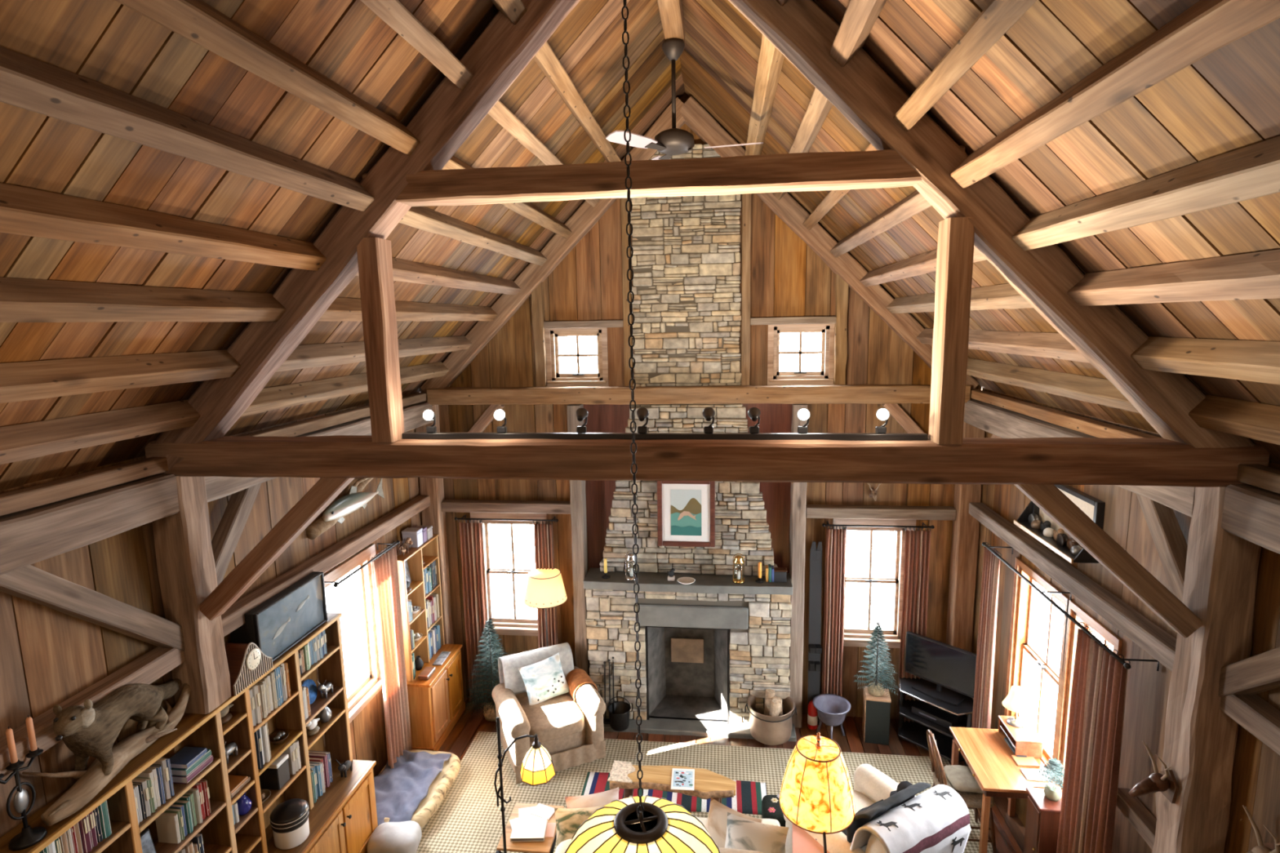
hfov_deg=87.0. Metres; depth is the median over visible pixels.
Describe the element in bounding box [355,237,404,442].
post
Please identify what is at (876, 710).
box
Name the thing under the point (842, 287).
stud
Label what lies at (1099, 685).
curtain
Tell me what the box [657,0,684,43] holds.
ridge beam
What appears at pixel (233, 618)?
beam
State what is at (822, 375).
window
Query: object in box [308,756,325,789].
book
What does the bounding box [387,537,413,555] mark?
wreath
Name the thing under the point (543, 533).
curtain
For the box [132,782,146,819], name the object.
book
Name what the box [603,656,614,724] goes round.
fireplace tools
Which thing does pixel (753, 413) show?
spotlight
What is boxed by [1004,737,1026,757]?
tray
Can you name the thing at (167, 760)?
book
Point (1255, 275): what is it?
purlin
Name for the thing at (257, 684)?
book
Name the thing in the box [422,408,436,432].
spotlight
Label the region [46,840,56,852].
book
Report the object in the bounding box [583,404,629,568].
wall panel
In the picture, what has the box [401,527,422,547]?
storage box
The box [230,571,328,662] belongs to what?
display case
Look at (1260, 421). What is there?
purlin
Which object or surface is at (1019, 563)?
trim
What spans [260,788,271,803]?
stone bowl
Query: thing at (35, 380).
purlin
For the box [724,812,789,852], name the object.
throw pillow
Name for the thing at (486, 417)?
brace
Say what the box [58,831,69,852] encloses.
book
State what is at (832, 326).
trim
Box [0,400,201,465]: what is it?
purlin
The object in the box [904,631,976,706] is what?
television
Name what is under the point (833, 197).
purlin
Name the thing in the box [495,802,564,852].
side table
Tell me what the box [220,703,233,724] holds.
carving
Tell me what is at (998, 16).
purlin
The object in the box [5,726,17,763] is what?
taper candle
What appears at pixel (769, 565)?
book
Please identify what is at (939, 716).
media box
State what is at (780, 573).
box
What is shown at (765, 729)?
bucket
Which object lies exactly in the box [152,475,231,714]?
wall post
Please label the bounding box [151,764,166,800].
book
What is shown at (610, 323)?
lintel
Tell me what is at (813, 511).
lintel
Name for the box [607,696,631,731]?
coal hod
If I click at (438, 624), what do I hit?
book
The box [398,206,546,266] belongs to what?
purlin
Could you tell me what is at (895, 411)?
brace
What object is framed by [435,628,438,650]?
book
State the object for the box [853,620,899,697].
spruce
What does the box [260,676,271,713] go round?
book
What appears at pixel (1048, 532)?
carving
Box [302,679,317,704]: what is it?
plate
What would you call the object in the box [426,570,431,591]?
book
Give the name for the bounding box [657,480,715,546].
framed picture
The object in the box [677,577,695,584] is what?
dish
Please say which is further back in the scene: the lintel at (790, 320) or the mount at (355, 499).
the lintel at (790, 320)
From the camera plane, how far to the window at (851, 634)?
6.99 m
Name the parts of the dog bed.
mattress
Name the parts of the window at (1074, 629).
sash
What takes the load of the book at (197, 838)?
on the bookcase at (344, 819)
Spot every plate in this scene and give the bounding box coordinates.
[0,474,179,576]
[204,401,433,502]
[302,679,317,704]
[964,400,1192,515]
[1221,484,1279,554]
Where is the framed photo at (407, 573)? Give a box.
[404,560,411,582]
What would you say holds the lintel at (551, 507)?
attached to the wall at (788, 278)
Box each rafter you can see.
[148,0,582,462]
[420,97,684,392]
[677,96,978,389]
[728,0,1270,462]
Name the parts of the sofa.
backrest, arm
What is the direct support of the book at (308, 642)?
on the bookcase at (344, 819)
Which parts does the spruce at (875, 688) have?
stem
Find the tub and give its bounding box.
[813,693,850,739]
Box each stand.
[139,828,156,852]
[897,677,973,765]
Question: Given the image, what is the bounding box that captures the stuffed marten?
[53,678,181,779]
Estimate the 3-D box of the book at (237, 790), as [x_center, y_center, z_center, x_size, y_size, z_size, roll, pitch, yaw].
[-2.578,2.263,4.247,0.153,0.025,0.170,0,9,7]
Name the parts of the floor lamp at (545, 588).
shade trim, lamp shade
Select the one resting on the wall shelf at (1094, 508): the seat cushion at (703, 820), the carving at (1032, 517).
the carving at (1032, 517)
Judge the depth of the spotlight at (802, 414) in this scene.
3.36 m
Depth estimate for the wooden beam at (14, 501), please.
3.19 m
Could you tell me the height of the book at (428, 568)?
0.246 m
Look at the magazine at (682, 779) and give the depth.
5.62 m
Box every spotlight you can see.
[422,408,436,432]
[493,408,506,433]
[576,408,588,433]
[636,407,648,433]
[702,407,715,433]
[747,407,760,433]
[796,408,810,433]
[875,408,889,433]
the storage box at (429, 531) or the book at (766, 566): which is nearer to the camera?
the book at (766, 566)
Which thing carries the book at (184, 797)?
on the bookcase at (344, 819)
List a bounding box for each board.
[240,392,426,435]
[969,389,1163,439]
[1236,463,1279,493]
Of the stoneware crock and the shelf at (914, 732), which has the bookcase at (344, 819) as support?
the stoneware crock
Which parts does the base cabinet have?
door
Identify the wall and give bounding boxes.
[0,391,422,837]
[419,93,981,719]
[971,387,1279,852]
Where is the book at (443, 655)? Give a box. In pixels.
[432,651,450,665]
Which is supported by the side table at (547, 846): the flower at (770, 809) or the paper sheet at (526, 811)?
the paper sheet at (526, 811)
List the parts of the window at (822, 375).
sash, sill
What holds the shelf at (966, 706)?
attached to the tv stand at (915, 732)
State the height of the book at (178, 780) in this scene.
0.045 m
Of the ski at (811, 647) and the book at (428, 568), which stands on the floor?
the ski at (811, 647)
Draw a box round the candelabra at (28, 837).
[0,747,47,850]
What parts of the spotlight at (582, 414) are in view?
arm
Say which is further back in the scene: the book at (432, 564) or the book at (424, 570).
the book at (432, 564)
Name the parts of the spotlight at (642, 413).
arm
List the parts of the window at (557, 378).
sill, sash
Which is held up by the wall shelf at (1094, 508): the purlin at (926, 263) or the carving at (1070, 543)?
the carving at (1070, 543)
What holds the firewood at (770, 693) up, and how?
in the bucket
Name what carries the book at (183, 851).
on the bookcase at (344, 819)
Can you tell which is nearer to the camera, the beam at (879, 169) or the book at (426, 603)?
the beam at (879, 169)
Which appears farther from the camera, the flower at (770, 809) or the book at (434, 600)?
the book at (434, 600)
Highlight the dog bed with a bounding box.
[379,750,461,828]
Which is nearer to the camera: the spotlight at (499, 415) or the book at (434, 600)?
the spotlight at (499, 415)
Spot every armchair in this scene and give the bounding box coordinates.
[491,666,606,784]
[783,763,915,852]
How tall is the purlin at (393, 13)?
0.148 m
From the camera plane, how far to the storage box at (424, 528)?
6.92 m
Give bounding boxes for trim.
[316,543,382,746]
[470,512,547,635]
[544,328,608,387]
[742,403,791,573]
[767,324,835,385]
[832,518,915,648]
[1004,556,1070,758]
[1053,599,1122,782]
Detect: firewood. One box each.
[764,688,775,715]
[765,697,773,715]
[768,697,781,715]
[773,696,782,715]
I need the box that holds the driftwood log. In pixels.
[22,682,190,827]
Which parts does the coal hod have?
handle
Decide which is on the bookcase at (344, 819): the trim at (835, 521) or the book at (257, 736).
the book at (257, 736)
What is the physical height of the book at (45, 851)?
0.210 m
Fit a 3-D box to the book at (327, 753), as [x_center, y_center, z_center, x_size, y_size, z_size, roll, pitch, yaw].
[-2.464,2.625,5.211,0.170,0.240,0.030,0,9,7]
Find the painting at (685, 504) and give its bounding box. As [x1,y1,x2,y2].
[670,489,701,535]
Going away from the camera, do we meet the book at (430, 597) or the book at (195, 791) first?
the book at (195, 791)
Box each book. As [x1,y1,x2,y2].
[39,847,48,852]
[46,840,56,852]
[54,837,62,852]
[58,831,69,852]
[66,828,74,852]
[70,825,78,852]
[74,822,83,852]
[78,815,92,852]
[87,810,97,847]
[93,806,102,842]
[97,800,111,839]
[132,777,151,816]
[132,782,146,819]
[133,784,142,822]
[133,787,139,823]
[134,777,155,813]
[136,770,156,808]
[144,766,160,807]
[149,765,165,804]
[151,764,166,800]
[152,757,171,799]
[155,812,181,843]
[163,757,173,795]
[164,808,185,839]
[168,746,207,768]
[168,803,187,836]
[170,748,211,776]
[171,754,213,783]
[173,799,193,833]
[177,847,185,852]
[178,795,193,828]
[182,791,196,826]
[183,841,193,852]
[186,787,202,823]
[189,832,204,852]
[191,781,205,819]
[192,842,199,852]
[199,780,209,816]
[200,778,211,813]
[227,774,248,795]
[230,776,250,797]
[231,804,235,824]
[232,801,239,822]
[248,688,256,726]
[250,684,262,723]
[253,728,263,768]
[255,682,266,718]
[257,680,267,715]
[257,684,262,719]
[258,727,264,764]
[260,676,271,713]
[261,724,270,762]
[264,674,273,711]
[264,721,271,758]
[267,670,277,708]
[272,666,281,706]
[277,665,283,702]
[279,662,287,698]
[280,665,286,701]
[282,743,295,774]
[283,662,291,697]
[292,741,298,771]
[294,739,301,768]
[297,648,305,672]
[297,652,302,675]
[300,643,310,670]
[302,686,308,718]
[302,689,306,719]
[305,686,311,716]
[307,642,311,666]
[308,640,313,665]
[308,751,326,753]
[308,752,329,787]
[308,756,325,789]
[309,760,325,793]
[309,762,322,796]
[309,764,318,799]
[310,750,332,782]
[310,769,316,803]
[311,637,317,662]
[315,635,319,660]
[317,632,323,658]
[320,631,324,655]
[322,629,327,654]
[407,600,410,622]
[409,600,413,620]
[409,628,413,649]
[411,652,415,676]
[411,655,414,679]
[423,567,428,593]
[425,595,435,621]
[425,599,431,625]
[425,600,430,626]
[426,567,432,590]
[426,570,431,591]
[426,603,428,628]
[427,631,432,657]
[427,632,431,659]
[428,600,434,623]
[429,600,431,624]
[429,629,435,653]
[430,562,435,588]
[430,593,439,617]
[431,626,437,652]
[432,624,439,648]
[432,651,450,665]
[433,560,437,585]
[433,595,436,620]
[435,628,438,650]
[438,624,440,647]
[510,817,547,841]
[764,564,768,582]
[768,564,771,582]
[771,565,773,582]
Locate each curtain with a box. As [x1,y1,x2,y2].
[370,542,412,768]
[457,519,491,702]
[533,520,558,648]
[821,525,846,696]
[896,527,931,722]
[971,542,1001,728]
[1056,622,1130,852]
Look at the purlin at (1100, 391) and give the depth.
4.36 m
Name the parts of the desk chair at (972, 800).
seat, leg, leg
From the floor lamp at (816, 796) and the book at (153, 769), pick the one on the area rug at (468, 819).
the floor lamp at (816, 796)
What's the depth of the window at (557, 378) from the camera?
6.98 m
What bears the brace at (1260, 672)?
attached to the wall post at (1221, 567)
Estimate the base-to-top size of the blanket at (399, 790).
0.115 m
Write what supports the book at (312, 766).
on the bookcase at (344, 819)
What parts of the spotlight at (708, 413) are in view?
arm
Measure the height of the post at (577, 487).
3.380 m
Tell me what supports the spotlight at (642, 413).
on the rail at (678, 436)
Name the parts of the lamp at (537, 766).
scroll arm, lamp shade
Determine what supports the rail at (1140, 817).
attached to the wall at (1255, 783)
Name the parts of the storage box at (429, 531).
lid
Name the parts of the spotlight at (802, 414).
bulb, arm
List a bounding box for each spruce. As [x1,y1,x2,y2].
[464,618,505,724]
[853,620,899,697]
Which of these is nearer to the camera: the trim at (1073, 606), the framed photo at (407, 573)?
the trim at (1073, 606)
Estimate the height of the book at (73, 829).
0.215 m
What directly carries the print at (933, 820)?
attached to the blanket at (936, 820)
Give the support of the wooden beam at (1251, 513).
attached to the wall at (1255, 783)
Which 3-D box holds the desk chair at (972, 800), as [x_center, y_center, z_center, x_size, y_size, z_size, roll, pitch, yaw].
[2.553,2.887,5.418,0.494,0.924,0.422,0,9,7]
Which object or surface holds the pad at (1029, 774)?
on the desk at (986, 753)
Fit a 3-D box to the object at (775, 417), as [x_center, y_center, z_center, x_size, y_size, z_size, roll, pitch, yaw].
[1.264,0.642,6.876,0.560,1.780,0.030,0,9,7]
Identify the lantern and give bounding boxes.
[625,551,637,581]
[732,553,745,583]
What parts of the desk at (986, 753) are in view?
leg, drawer, drawer, leg, leg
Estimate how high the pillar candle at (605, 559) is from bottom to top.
0.162 m
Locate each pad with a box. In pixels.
[943,764,982,793]
[1011,755,1039,767]
[1020,768,1048,780]
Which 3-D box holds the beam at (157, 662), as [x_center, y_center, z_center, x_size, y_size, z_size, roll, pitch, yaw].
[-2.996,1.712,1.290,0.130,0.119,5.300,0,9,7]
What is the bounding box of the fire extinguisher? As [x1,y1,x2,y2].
[807,696,818,729]
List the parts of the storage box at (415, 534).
lid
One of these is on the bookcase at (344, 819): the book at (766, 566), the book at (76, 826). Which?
the book at (76, 826)
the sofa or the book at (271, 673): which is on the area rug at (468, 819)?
the sofa
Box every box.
[258,753,289,790]
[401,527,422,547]
[411,526,426,542]
[417,525,432,539]
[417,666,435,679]
[773,567,786,582]
[862,686,891,745]
[911,700,963,728]
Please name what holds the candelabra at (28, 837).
on the bookcase at (344, 819)
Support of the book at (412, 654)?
on the bookcase at (436, 704)
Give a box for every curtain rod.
[324,540,399,587]
[453,515,558,522]
[822,520,934,528]
[982,542,1159,671]
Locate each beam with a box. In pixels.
[0,457,168,516]
[0,646,184,777]
[144,435,1270,486]
[220,494,430,636]
[362,146,964,206]
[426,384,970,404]
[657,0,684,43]
[968,502,1177,672]
[1220,693,1279,755]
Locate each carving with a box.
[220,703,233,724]
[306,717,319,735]
[406,581,411,592]
[1028,513,1039,524]
[1031,520,1040,528]
[1040,520,1051,532]
[1043,527,1053,537]
[1053,528,1064,540]
[1056,533,1068,546]
[1066,537,1078,549]
[1070,545,1082,555]
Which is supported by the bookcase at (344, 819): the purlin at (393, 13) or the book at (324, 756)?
the book at (324, 756)
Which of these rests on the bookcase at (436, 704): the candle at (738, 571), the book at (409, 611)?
the book at (409, 611)
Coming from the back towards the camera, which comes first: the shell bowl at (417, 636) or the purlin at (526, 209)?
the shell bowl at (417, 636)
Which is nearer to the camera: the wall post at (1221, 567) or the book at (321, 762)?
the wall post at (1221, 567)
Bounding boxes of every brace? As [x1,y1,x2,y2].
[0,564,185,651]
[200,477,355,620]
[211,483,261,586]
[467,404,504,432]
[881,404,955,484]
[1013,484,1201,637]
[1136,493,1186,599]
[1218,645,1279,696]
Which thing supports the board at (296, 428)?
on the wall plate at (217, 487)
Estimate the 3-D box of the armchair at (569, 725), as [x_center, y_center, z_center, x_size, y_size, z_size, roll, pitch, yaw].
[-0.919,2.792,6.720,0.989,0.835,0.910,-5,10,-24]
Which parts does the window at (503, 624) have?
sash, sash, sill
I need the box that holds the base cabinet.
[1023,786,1062,852]
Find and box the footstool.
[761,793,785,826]
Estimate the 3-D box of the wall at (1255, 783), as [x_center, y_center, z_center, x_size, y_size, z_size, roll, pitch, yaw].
[2.844,2.073,2.457,0.055,3.570,8.850,0,9,7]
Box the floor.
[438,697,1025,852]
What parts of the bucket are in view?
handle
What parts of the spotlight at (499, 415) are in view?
bulb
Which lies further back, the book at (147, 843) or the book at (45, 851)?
the book at (147, 843)
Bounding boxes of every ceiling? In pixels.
[0,0,684,490]
[680,0,1279,464]
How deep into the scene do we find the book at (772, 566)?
6.71 m
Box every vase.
[235,791,251,815]
[414,655,423,670]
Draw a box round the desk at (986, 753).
[949,726,1061,852]
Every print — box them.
[672,770,693,786]
[876,790,964,852]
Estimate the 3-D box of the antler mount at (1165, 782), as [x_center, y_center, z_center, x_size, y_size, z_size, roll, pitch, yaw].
[2.626,1.761,3.422,0.190,0.281,0.174,-7,10,-32]
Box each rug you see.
[415,731,992,852]
[581,771,766,814]
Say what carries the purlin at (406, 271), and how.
attached to the rafter at (503, 50)
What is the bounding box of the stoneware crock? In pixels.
[269,798,309,849]
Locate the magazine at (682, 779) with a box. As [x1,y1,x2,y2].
[671,768,694,790]
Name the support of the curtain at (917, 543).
hanging from the curtain rod at (932, 526)
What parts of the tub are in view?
leg, leg, leg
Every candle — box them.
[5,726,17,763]
[25,715,37,751]
[603,557,607,573]
[630,567,633,576]
[737,570,740,579]
[758,561,761,577]
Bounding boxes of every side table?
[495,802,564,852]
[791,822,830,852]
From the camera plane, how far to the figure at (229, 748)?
4.18 m
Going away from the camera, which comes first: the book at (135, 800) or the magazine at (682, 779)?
the book at (135, 800)
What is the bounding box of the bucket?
[744,694,796,745]
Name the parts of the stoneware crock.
basket lid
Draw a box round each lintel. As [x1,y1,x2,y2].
[441,499,570,514]
[542,320,623,328]
[750,315,835,324]
[805,504,955,520]
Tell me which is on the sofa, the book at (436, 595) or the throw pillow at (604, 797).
the throw pillow at (604, 797)
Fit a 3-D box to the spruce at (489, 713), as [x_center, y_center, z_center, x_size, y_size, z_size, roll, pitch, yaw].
[-1.587,2.594,7.235,0.658,1.124,0.635,0,9,7]
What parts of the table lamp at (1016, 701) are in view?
lamp shade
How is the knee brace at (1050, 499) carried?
attached to the wall post at (1221, 567)
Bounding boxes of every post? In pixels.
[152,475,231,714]
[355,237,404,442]
[415,404,453,644]
[566,404,589,675]
[788,403,808,728]
[928,217,974,444]
[946,408,985,715]
[1152,486,1263,852]
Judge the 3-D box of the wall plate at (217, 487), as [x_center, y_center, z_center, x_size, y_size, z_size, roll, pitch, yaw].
[-2.443,0.096,5.486,0.206,0.227,3.160,0,9,7]
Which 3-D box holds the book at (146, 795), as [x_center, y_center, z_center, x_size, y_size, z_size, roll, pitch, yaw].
[-2.663,1.954,3.558,0.159,0.200,0.026,0,9,7]
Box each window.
[324,556,382,719]
[479,520,538,631]
[546,329,606,383]
[768,325,833,382]
[843,527,906,644]
[1000,567,1065,770]
[1058,611,1113,789]
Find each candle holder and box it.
[601,572,609,578]
[755,577,764,582]
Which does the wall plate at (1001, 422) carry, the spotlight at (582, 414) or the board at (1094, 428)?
the board at (1094, 428)
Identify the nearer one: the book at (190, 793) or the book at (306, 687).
the book at (190, 793)
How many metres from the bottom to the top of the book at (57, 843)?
0.220 m
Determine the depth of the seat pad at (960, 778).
5.41 m
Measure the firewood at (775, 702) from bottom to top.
0.437 m
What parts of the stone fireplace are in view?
fireback plate, opening frame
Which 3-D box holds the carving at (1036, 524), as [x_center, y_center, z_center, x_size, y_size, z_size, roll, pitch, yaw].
[3.060,0.760,5.206,0.080,0.080,0.078,0,9,7]
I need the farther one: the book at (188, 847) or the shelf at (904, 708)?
the shelf at (904, 708)
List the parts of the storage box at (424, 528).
lid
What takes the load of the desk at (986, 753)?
on the floor
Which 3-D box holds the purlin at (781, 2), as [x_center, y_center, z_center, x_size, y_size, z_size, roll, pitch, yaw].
[0.331,-1.532,0.393,0.149,0.147,5.320,0,9,7]
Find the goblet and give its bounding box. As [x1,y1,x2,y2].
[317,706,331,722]
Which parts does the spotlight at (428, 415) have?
bulb, arm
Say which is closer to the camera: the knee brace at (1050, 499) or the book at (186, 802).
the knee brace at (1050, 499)
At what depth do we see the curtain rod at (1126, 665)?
4.51 m
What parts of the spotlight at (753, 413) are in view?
arm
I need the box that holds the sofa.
[555,817,784,852]
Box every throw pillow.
[518,652,568,705]
[554,804,607,848]
[564,786,618,808]
[705,797,761,848]
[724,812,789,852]
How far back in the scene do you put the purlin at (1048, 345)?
4.22 m
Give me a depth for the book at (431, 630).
7.13 m
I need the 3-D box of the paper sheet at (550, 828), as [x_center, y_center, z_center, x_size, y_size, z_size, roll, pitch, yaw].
[-0.667,2.922,4.891,0.100,0.002,0.140,-1,9,1]
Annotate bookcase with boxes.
[0,612,377,852]
[396,533,465,751]
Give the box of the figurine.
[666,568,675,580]
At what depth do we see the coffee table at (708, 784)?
5.63 m
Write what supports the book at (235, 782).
on the book at (237, 790)
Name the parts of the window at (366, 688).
sash, sill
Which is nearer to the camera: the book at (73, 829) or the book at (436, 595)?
the book at (73, 829)
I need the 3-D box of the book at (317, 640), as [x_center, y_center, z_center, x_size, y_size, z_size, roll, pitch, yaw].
[-2.482,1.650,5.059,0.162,0.205,0.030,0,9,7]
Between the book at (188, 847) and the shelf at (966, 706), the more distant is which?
the shelf at (966, 706)
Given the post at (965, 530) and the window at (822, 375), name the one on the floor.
the post at (965, 530)
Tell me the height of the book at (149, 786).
0.190 m
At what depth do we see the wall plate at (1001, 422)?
5.04 m
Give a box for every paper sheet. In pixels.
[509,814,528,829]
[518,805,539,817]
[529,803,554,819]
[544,822,555,837]
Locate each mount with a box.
[306,477,384,540]
[868,484,880,501]
[1128,740,1179,803]
[1242,804,1279,852]
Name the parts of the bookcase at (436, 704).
shelf, shelf, shelf, shelf, shelf, shelf, moulding, door, door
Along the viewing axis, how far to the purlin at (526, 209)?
5.31 m
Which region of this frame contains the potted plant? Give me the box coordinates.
[1035,756,1064,801]
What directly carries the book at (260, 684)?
on the bookcase at (344, 819)
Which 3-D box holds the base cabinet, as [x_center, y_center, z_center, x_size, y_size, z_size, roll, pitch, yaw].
[2.940,3.041,4.855,0.289,0.800,0.230,0,9,7]
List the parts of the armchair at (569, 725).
arm, backrest, arm, arm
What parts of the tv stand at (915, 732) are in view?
leg, leg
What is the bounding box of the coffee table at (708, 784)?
[607,760,736,803]
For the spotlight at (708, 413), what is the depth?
3.43 m
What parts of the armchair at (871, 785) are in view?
arm, backrest, arm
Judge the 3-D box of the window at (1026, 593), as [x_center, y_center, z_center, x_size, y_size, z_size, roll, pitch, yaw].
[3.195,1.931,5.405,0.165,1.425,0.880,0,9,7]
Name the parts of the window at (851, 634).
sash, sill, sash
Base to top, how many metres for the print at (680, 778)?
0.001 m
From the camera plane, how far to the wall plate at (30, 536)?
3.18 m
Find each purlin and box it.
[0,46,375,212]
[0,182,326,271]
[0,277,285,322]
[0,349,240,403]
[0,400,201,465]
[114,0,420,155]
[239,361,448,417]
[275,335,472,372]
[320,297,497,321]
[355,257,520,295]
[360,0,473,90]
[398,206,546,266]
[441,155,571,238]
[488,101,599,207]
[490,0,526,24]
[533,42,621,161]
[744,35,783,155]
[772,88,831,199]
[775,0,787,5]
[803,143,877,230]
[829,0,887,66]
[830,190,933,257]
[860,248,986,287]
[886,283,1034,313]
[893,0,1036,131]
[916,328,1090,363]
[950,0,1279,188]
[966,358,1137,413]
[1012,136,1279,250]
[1067,249,1279,306]
[1129,336,1279,384]
[1188,395,1279,444]
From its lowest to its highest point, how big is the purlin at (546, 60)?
0.147 m
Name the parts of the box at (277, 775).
lid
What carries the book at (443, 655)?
on the bookcase at (436, 704)
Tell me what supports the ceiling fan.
hanging from the ridge beam at (671, 11)
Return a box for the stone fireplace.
[583,142,796,741]
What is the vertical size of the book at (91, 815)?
0.220 m
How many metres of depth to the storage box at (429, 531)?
7.04 m
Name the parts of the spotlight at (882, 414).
bulb, arm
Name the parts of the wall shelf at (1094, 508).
panel, panel, panel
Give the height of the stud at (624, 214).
1.940 m
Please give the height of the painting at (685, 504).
0.475 m
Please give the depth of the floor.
6.82 m
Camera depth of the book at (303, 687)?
4.90 m
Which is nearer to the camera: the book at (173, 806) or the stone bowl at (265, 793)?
the book at (173, 806)
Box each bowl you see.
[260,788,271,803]
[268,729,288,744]
[412,605,421,613]
[413,632,422,641]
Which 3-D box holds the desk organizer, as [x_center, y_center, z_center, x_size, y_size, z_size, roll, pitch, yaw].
[3.072,2.506,5.459,0.210,0.145,0.350,0,9,7]
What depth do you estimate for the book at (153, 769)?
3.61 m
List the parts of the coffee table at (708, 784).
leg, leg, leg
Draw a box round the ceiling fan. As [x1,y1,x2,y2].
[605,38,763,159]
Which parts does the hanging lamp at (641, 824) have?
chain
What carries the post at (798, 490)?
on the floor
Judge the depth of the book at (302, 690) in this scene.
4.87 m
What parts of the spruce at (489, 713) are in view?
stem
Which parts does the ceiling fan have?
blade, blade, rod, motor, blade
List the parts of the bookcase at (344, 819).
shelf, shelf, shelf, panel, shelf, shelf, shelf, shelf, shelf, shelf, shelf, shelf, shelf, shelf, shelf, shelf, door, door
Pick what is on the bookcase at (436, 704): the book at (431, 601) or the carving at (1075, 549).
the book at (431, 601)
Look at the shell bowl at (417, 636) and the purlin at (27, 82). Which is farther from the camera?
the shell bowl at (417, 636)
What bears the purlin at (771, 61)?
attached to the rafter at (867, 96)
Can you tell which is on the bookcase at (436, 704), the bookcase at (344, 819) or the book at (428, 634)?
the book at (428, 634)
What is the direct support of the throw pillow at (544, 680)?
on the armchair at (569, 725)
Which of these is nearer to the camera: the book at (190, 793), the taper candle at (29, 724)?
the taper candle at (29, 724)
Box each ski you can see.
[807,541,816,712]
[813,541,822,724]
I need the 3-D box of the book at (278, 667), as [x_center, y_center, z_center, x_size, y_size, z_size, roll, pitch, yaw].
[-2.534,1.760,4.616,0.177,0.265,0.028,0,9,7]
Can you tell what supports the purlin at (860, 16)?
attached to the rafter at (867, 96)
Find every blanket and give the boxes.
[373,749,451,826]
[497,642,573,694]
[849,784,971,852]
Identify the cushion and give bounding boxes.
[368,818,421,852]
[517,692,584,742]
[697,817,707,826]
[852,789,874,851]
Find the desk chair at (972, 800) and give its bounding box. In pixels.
[926,728,996,852]
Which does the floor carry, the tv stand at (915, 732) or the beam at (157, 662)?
the tv stand at (915, 732)
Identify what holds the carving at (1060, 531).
on the wall shelf at (1094, 508)
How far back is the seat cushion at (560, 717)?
6.44 m
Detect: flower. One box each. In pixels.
[768,807,775,812]
[770,797,777,802]
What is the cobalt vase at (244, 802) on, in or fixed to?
on the bookcase at (344, 819)
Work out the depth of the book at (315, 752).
5.17 m
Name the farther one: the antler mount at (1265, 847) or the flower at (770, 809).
the flower at (770, 809)
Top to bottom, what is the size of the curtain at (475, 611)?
2.098 m
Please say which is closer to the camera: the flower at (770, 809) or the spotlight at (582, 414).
the spotlight at (582, 414)
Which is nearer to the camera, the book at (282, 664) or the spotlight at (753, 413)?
the spotlight at (753, 413)
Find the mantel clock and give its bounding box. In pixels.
[224,642,272,696]
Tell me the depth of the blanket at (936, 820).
4.55 m
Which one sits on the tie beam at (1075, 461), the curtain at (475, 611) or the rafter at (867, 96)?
the rafter at (867, 96)
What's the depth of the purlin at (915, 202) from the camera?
4.33 m
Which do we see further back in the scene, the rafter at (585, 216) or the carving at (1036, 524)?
the rafter at (585, 216)
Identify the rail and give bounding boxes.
[402,432,928,439]
[1115,787,1155,849]
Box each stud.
[531,281,547,386]
[620,198,633,386]
[741,193,751,385]
[833,273,848,384]
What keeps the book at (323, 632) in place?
on the bookcase at (344, 819)
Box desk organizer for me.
[998,715,1044,758]
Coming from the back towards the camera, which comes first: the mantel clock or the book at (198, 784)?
the mantel clock
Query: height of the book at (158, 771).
0.215 m
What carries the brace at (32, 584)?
attached to the wall post at (185, 564)
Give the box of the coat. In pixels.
[841,781,930,842]
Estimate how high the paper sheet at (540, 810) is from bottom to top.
0.002 m
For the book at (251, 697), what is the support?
on the bookcase at (344, 819)
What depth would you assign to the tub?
6.86 m
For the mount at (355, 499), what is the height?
0.340 m
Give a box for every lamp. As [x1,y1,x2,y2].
[493,716,555,852]
[523,568,567,646]
[564,0,719,852]
[778,732,855,852]
[1002,685,1031,727]
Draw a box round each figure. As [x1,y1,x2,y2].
[224,741,237,764]
[315,679,333,698]
[335,759,352,777]
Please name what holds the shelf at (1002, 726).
attached to the desk organizer
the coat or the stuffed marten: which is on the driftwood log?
the stuffed marten
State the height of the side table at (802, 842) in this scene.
0.550 m
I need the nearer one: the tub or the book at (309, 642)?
the book at (309, 642)
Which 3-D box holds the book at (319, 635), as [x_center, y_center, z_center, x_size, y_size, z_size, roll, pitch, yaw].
[-2.469,1.647,5.090,0.154,0.200,0.030,0,9,7]
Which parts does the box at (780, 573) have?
lid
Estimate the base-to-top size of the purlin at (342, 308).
0.146 m
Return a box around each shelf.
[583,567,792,595]
[897,720,964,762]
[898,699,972,737]
[900,677,973,713]
[1000,724,1015,747]
[1013,484,1105,564]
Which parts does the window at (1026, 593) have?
sash, sash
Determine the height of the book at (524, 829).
0.028 m
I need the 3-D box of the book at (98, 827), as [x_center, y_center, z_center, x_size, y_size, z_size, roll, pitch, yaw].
[-2.700,1.925,3.290,0.146,0.200,0.022,0,9,7]
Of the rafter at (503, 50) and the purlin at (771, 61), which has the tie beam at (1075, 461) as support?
the rafter at (503, 50)
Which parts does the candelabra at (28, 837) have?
arm, stem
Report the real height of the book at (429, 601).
0.248 m
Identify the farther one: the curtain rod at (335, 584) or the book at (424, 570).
the book at (424, 570)

